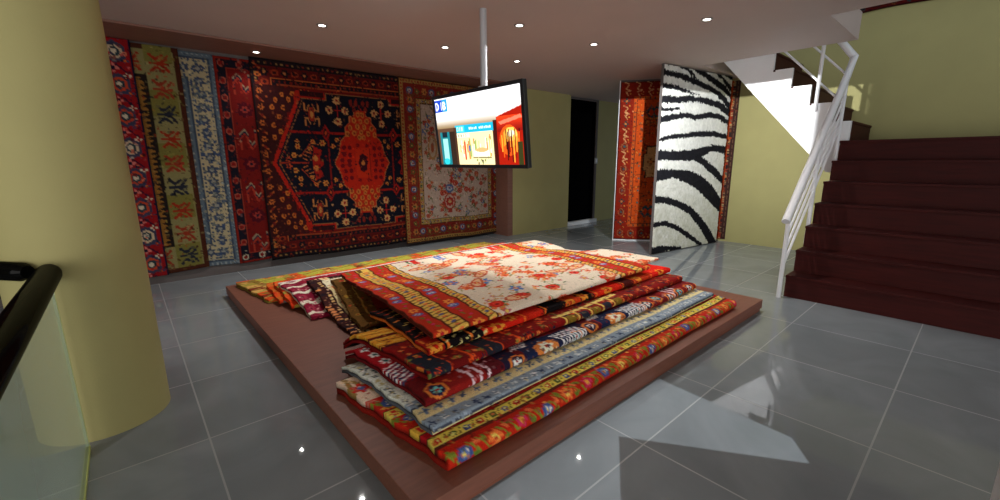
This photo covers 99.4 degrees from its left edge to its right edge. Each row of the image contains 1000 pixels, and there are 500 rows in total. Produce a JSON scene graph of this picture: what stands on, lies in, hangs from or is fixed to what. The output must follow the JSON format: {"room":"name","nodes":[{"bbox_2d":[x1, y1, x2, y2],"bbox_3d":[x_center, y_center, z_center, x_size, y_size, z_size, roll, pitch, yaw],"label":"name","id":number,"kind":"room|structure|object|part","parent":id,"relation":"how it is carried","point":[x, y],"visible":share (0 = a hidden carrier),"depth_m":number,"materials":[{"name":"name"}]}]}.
{"room":"store","nodes":[
{"label":"store","id":0,"kind":"room"},
{"bbox_2d":[0,41,492,306],"bbox_3d":[-4.233,-1.033,5.273,10.740,2.900,0.140,-11,16,-40],"label":"wall","id":1,"kind":"structure","parent":0,"point":[219,269],"depth_m":5.97,"materials":[{"name":"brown paint"}]},
{"bbox_2d":[105,37,168,277],"bbox_3d":[-4.585,-0.967,4.783,1.000,2.764,0.020,-11,16,-40],"label":"rug","id":2,"kind":"object","parent":1,"relation":"hanging from","point":[119,51],"visible":0.23,"depth_m":5.02,"materials":[{"name":"red fabric"}]},
{"bbox_2d":[129,42,209,273],"bbox_3d":[-4.458,-0.989,4.925,1.500,2.739,0.020,-11,16,-40],"label":"rug","id":3,"kind":"object","parent":1,"relation":"hanging from","point":[157,71],"visible":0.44,"depth_m":5.24,"materials":[{"name":"yellow fabric"}]},
{"bbox_2d":[177,50,239,265],"bbox_3d":[-4.162,-1.050,5.217,1.400,2.724,0.013,-11,16,-40],"label":"rug","id":4,"kind":"object","parent":1,"relation":"hanging from","point":[197,69],"visible":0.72,"depth_m":5.52,"materials":[{"name":"blue fabric"}]},
{"bbox_2d":[212,55,271,263],"bbox_3d":[-2.886,-1.277,6.295,2.000,2.717,0.019,-11,16,-40],"label":"rug","id":5,"kind":"object","parent":1,"relation":"hanging from","point":[232,75],"visible":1,"depth_m":5.76,"materials":[{"name":"red fabric"}]},
{"bbox_2d":[102,18,503,86],"bbox_3d":[-3.897,-2.382,4.699,10.880,0.023,0.740,-11,16,-40],"label":"ceiling beam","id":6,"kind":"structure","parent":1,"relation":"attached to","point":[112,28],"depth_m":5.42,"materials":[{"name":"brown paint"}]},
{"bbox_2d":[248,56,406,259],"bbox_3d":[-2.196,-1.399,6.830,2.960,2.781,0.030,-11,16,-40],"label":"rug","id":7,"kind":"object","parent":1,"relation":"hanging from","point":[329,139],"visible":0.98,"depth_m":6.46,"materials":[{"name":"red fabric"}]},
{"bbox_2d":[398,77,495,243],"bbox_3d":[-0.801,-1.625,7.985,2.300,2.822,0.037,-11,16,-40],"label":"rug","id":8,"kind":"object","parent":1,"relation":"hanging from","point":[440,202],"visible":0.66,"depth_m":7.67,"materials":[{"name":"fabric"}]},
{"bbox_2d":[493,168,512,235],"bbox_3d":[0.002,-1.745,8.617,0.135,2.874,0.600,-11,16,-40],"label":"trim","id":9,"kind":"structure","parent":1,"relation":"attached to","point":[504,176],"depth_m":8.61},
{"bbox_2d":[0,218,999,499],"bbox_3d":[1.856,0.675,4.184,18.000,0.060,15.500,-11,16,-40],"label":"floor","id":10,"kind":"structure","parent":0,"point":[800,399],"depth_m":2.53,"materials":[{"name":"grey tile"}]},
{"bbox_2d":[0,264,90,499],"bbox_3d":[-1.310,0.772,1.171,0.100,1.018,2.820,-11,16,-40],"label":"glass balustrade","id":11,"kind":"object","parent":10,"relation":"on","point":[45,448],"visible":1,"depth_m":1.51,"materials":[{"name":"clear glass"}]},
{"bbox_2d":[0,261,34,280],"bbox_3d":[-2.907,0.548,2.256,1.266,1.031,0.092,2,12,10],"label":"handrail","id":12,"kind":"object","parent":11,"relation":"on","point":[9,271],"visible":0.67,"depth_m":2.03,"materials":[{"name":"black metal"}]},
{"bbox_3d":[-1.313,0.323,1.076,0.100,0.100,2.820,-11,16,-40],"label":"handrail","id":13,"kind":"part","parent":11,"relation":"part of","materials":[{"name":"black metal"}]},
{"bbox_2d":[0,0,170,442],"bbox_3d":[-2.394,-0.417,2.292,0.600,2.900,0.600,-11,16,-40],"label":"column","id":14,"kind":"structure","parent":10,"relation":"on","point":[67,200],"depth_m":2.17,"materials":[{"name":"paint"}]},
{"bbox_2d":[226,242,762,499],"bbox_3d":[-0.239,0.514,4.568,3.965,0.120,4.240,-11,16,-40],"label":"display platform","id":15,"kind":"object","parent":10,"relation":"on","point":[313,351],"visible":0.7,"depth_m":2.54,"materials":[{"name":"brown wood"}]},
{"bbox_2d":[306,275,387,335],"bbox_3d":[-0.419,0.297,4.818,3.113,0.199,1.288,-11,16,-40],"label":"rug","id":16,"kind":"object","parent":15,"relation":"on","point":[331,301],"visible":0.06,"depth_m":3.90,"materials":[{"name":"brown fabric"}]},
{"bbox_2d":[330,278,388,330],"bbox_3d":[-0.261,0.292,4.631,3.016,0.190,1.251,-11,16,-40],"label":"rug","id":17,"kind":"object","parent":16,"relation":"on","point":[359,304],"visible":0.08,"depth_m":3.85,"materials":[{"name":"brown fabric"}]},
{"bbox_2d":[236,242,490,302],"bbox_3d":[-1.327,0.205,5.656,3.649,0.046,0.928,-11,16,-40],"label":"rug","id":18,"kind":"object","parent":15,"relation":"on","point":[256,287],"visible":0.25,"depth_m":5.24,"materials":[{"name":"yellow fabric"}]},
{"bbox_2d":[266,247,473,303],"bbox_3d":[-1.083,0.210,5.479,3.433,0.060,0.692,-11,16,-40],"label":"rug","id":19,"kind":"object","parent":18,"relation":"on","point":[279,297],"visible":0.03,"depth_m":4.32,"materials":[{"name":"fabric"}]},
{"bbox_2d":[273,243,502,308],"bbox_3d":[-0.954,0.218,5.354,3.363,0.099,0.770,-11,16,-40],"label":"rug","id":20,"kind":"object","parent":19,"relation":"on","point":[288,297],"visible":0.06,"depth_m":4.81,"materials":[{"name":"fabric"}]},
{"bbox_2d":[278,242,512,319],"bbox_3d":[-0.753,0.254,5.134,3.316,0.159,0.932,-11,16,-40],"label":"rug","id":21,"kind":"object","parent":15,"relation":"on","point":[301,292],"visible":0.08,"depth_m":4.15,"materials":[{"name":"red fabric"}]},
{"bbox_2d":[336,295,736,470],"bbox_3d":[0.629,0.673,3.294,3.411,0.081,1.028,-11,16,-40],"label":"rug","id":22,"kind":"object","parent":15,"relation":"on","point":[456,444],"visible":0.25,"depth_m":2.38,"materials":[{"name":"red fabric"}]},
{"bbox_2d":[341,289,713,434],"bbox_3d":[0.518,0.605,3.425,3.230,0.100,1.028,-11,16,-40],"label":"rug","id":23,"kind":"object","parent":22,"relation":"on","point":[434,418],"visible":0.21,"depth_m":2.55,"materials":[{"name":"fabric"}]},
{"bbox_2d":[345,281,695,406],"bbox_3d":[0.446,0.540,3.535,3.139,0.130,0.992,-11,16,-40],"label":"rug","id":24,"kind":"object","parent":23,"relation":"on","point":[426,392],"visible":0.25,"depth_m":2.67,"materials":[{"name":"red fabric"}]},
{"bbox_2d":[343,273,682,379],"bbox_3d":[0.354,0.487,3.643,3.062,0.184,1.014,-11,16,-40],"label":"rug","id":25,"kind":"object","parent":24,"relation":"on","point":[385,341],"visible":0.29,"depth_m":2.82,"materials":[{"name":"red fabric"}]},
{"bbox_2d":[370,264,670,355],"bbox_3d":[0.344,0.357,3.808,2.888,0.100,1.001,-11,16,-40],"label":"rug","id":26,"kind":"object","parent":25,"relation":"on","point":[397,322],"visible":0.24,"depth_m":3.04,"materials":[{"name":"fabric"}]},
{"bbox_2d":[516,240,658,263],"bbox_3d":[0.371,0.148,4.720,2.013,0.139,1.910,-11,16,-40],"label":"rug","id":27,"kind":"object","parent":26,"relation":"on","point":[632,257],"visible":0.15,"depth_m":4.92,"materials":[{"name":"white fabric"}]},
{"bbox_2d":[341,243,649,338],"bbox_3d":[-0.113,0.218,4.105,2.515,0.097,1.982,-11,16,-40],"label":"rug","id":28,"kind":"object","parent":27,"relation":"on","point":[441,295],"visible":1,"depth_m":3.69,"materials":[{"name":"fabric"}]},
{"bbox_2d":[612,79,660,240],"bbox_3d":[2.747,-1.587,7.755,1.214,2.890,0.048,2,12,12],"label":"display board","id":29,"kind":"object","parent":10,"relation":"on","point":[649,79],"visible":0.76,"depth_m":7.83,"materials":[{"name":"grey paint"}]},
{"bbox_2d":[613,81,660,238],"bbox_3d":[2.751,-1.580,7.742,1.200,2.838,0.007,2,12,12],"label":"rug","id":30,"kind":"object","parent":29,"relation":"attached to","point":[639,101],"visible":0.48,"depth_m":7.77,"materials":[{"name":"fabric"}]},
{"bbox_2d":[649,63,731,254],"bbox_3d":[3.193,-1.448,7.070,1.868,2.895,0.042,-8,14,-33],"label":"display board","id":31,"kind":"object","parent":10,"relation":"on","point":[663,64],"visible":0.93,"depth_m":6.56,"materials":[{"name":"grey paint"}]},
{"bbox_2d":[651,64,732,253],"bbox_3d":[3.210,-1.447,7.052,1.860,2.874,0.028,-8,14,-33],"label":"rug","id":32,"kind":"object","parent":31,"relation":"hanging from","point":[695,103],"visible":1,"depth_m":6.98,"materials":[{"name":"fur"}]},
{"bbox_2d":[724,53,999,338],"bbox_3d":[4.650,-1.177,4.967,2.985,3.210,4.720,-11,16,-40],"label":"staircase","id":33,"kind":"structure","parent":10,"relation":"on","point":[903,229],"depth_m":4.53,"materials":[{"name":"brown wood"}]},
{"bbox_2d":[776,42,858,297],"bbox_3d":[3.308,-1.651,5.280,1.900,4.027,1.322,-11,16,-40],"label":"stair railing","id":34,"kind":"object","parent":33,"relation":"attached to","point":[840,96],"visible":0.7,"depth_m":4.98,"materials":[{"name":"white metal"}]},
{"bbox_3d":[3.094,0.064,4.625,0.044,0.940,0.043,-11,16,-40],"label":"post","id":35,"kind":"part","parent":34,"relation":"part of","materials":[{"name":"white metal"}]},
{"bbox_3d":[3.699,-0.665,5.019,0.044,1.219,0.043,-11,16,-40],"label":"post","id":36,"kind":"part","parent":34,"relation":"part of","materials":[{"name":"white metal"}]},
{"bbox_3d":[3.964,-2.571,5.724,0.028,1.296,1.259,-11,16,-40],"label":"rail","id":37,"kind":"part","parent":34,"relation":"part of","materials":[{"name":"white metal"}]},
{"bbox_3d":[3.714,-0.716,5.022,1.678,1.616,0.028,-11,16,-40],"label":"rail","id":38,"kind":"part","parent":34,"relation":"part of","materials":[{"name":"white metal"}]},
{"bbox_3d":[3.713,-0.882,4.987,1.678,1.616,0.028,-11,16,-40],"label":"rail","id":39,"kind":"part","parent":34,"relation":"part of","materials":[{"name":"white metal"}]},
{"bbox_3d":[3.712,-1.048,4.952,1.678,1.616,0.028,-11,16,-40],"label":"rail","id":40,"kind":"part","parent":34,"relation":"part of","materials":[{"name":"white metal"}]},
{"bbox_3d":[4.176,-2.350,5.524,0.044,1.039,0.043,-11,16,-40],"label":"post","id":41,"kind":"part","parent":34,"relation":"part of","materials":[{"name":"white metal"}]},
{"bbox_3d":[3.432,-1.890,5.084,1.900,2.921,0.942,-11,16,-40],"label":"handrail","id":42,"kind":"part","parent":34,"relation":"part of","materials":[{"name":"white metal"}]},
{"bbox_3d":[3.962,-2.904,5.654,0.028,1.296,1.259,-11,16,-40],"label":"rail","id":43,"kind":"part","parent":34,"relation":"part of","materials":[{"name":"white metal"}]},
{"bbox_3d":[4.311,-1.524,5.392,0.044,1.257,0.043,-11,16,-40],"label":"post","id":44,"kind":"part","parent":34,"relation":"part of","materials":[{"name":"white metal"}]},
{"bbox_2d":[990,464,999,499],"bbox_3d":[1.646,0.778,1.120,0.300,1.000,0.439,-11,16,-40],"label":"trim","id":45,"kind":"structure","parent":10,"relation":"on","point":[995,495],"depth_m":1.33,"materials":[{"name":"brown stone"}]},
{"bbox_2d":[99,0,900,107],"bbox_3d":[1.839,-2.339,3.551,18.000,0.300,15.500,-11,16,-40],"label":"ceiling","id":46,"kind":"structure","parent":0,"point":[635,38],"depth_m":4.63,"materials":[{"name":"paint"}]},
{"bbox_2d":[316,23,327,27],"bbox_3d":[-1.860,-2.346,4.435,0.112,0.010,0.112,-11,16,-40],"label":"recessed light","id":47,"kind":"object","parent":46,"relation":"in","point":[318,24],"visible":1,"depth_m":4.43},
{"bbox_2d":[432,8,531,168],"bbox_3d":[-0.214,-1.547,4.134,0.170,1.468,1.400,-11,16,-40],"label":"television","id":48,"kind":"object","parent":46,"relation":"hanging from","point":[484,126],"visible":1,"depth_m":4.06,"materials":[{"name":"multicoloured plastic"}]},
{"bbox_3d":[-0.222,-1.195,4.199,0.122,0.749,1.400,-11,16,-40],"label":"tv casing","id":49,"kind":"part","parent":48,"relation":"part of","materials":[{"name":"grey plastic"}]},
{"bbox_2d":[514,23,524,26],"bbox_3d":[0.205,-2.365,4.471,0.112,0.010,0.112,-11,16,-40],"label":"recessed light","id":50,"kind":"object","parent":46,"relation":"in","point":[517,24],"visible":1,"depth_m":4.46,"materials":[{"name":"white"}]},
{"bbox_2d":[701,17,712,21],"bbox_3d":[2.103,-2.342,4.312,0.112,0.010,0.112,-11,16,-40],"label":"recessed light","id":51,"kind":"object","parent":46,"relation":"in","point":[706,19],"visible":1,"depth_m":4.31,"materials":[{"name":"white"}]},
{"bbox_2d":[513,88,570,234],"bbox_3d":[0.703,-1.891,9.230,1.740,2.900,0.620,-11,16,-40],"label":"wall","id":52,"kind":"structure","parent":0,"point":[540,192],"depth_m":9.04,"materials":[{"name":"paint"}]},
{"bbox_2d":[594,100,617,220],"bbox_3d":[2.506,-2.239,10.845,0.810,2.900,0.480,-11,16,-40],"label":"wall","id":53,"kind":"structure","parent":0,"point":[608,111],"depth_m":10.66,"materials":[{"name":"paint"}]},
{"bbox_2d":[568,96,598,225],"bbox_3d":[1.922,-2.062,10.024,1.155,2.895,0.170,-11,16,-40],"label":"door","id":54,"kind":"structure","parent":53,"relation":"in","point":[584,112],"depth_m":10.06,"materials":[{"name":"black paint"}]},
{"bbox_2d":[613,108,618,211],"bbox_3d":[3.024,-2.449,11.831,5.500,2.900,0.150,-11,16,-40],"label":"wall","id":55,"kind":"structure","parent":0,"point":[618,108],"depth_m":11.93,"materials":[{"name":"paint"}]},
{"bbox_2d":[716,0,999,249],"bbox_3d":[7.016,-2.291,4.402,0.140,5.600,9.900,-11,16,-40],"label":"wall","id":56,"kind":"structure","parent":0,"point":[931,68],"depth_m":6.00,"materials":[{"name":"paint"}]},
{"bbox_2d":[716,80,740,238],"bbox_3d":[4.017,-1.628,7.909,0.013,2.827,0.600,-11,16,-40],"label":"rug","id":57,"kind":"object","parent":56,"relation":"attached to","point":[736,85],"visible":0.3,"depth_m":7.72,"materials":[{"name":"brown fabric"}]},
{"bbox_2d":[860,0,928,12],"bbox_3d":[6.136,-3.828,4.969,0.011,1.315,3.200,-11,16,-40],"label":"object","id":58,"kind":"object","parent":56,"relation":"hanging from","point":[902,2],"visible":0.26,"depth_m":5.90,"materials":[{"name":"brown wood"}]}
]}

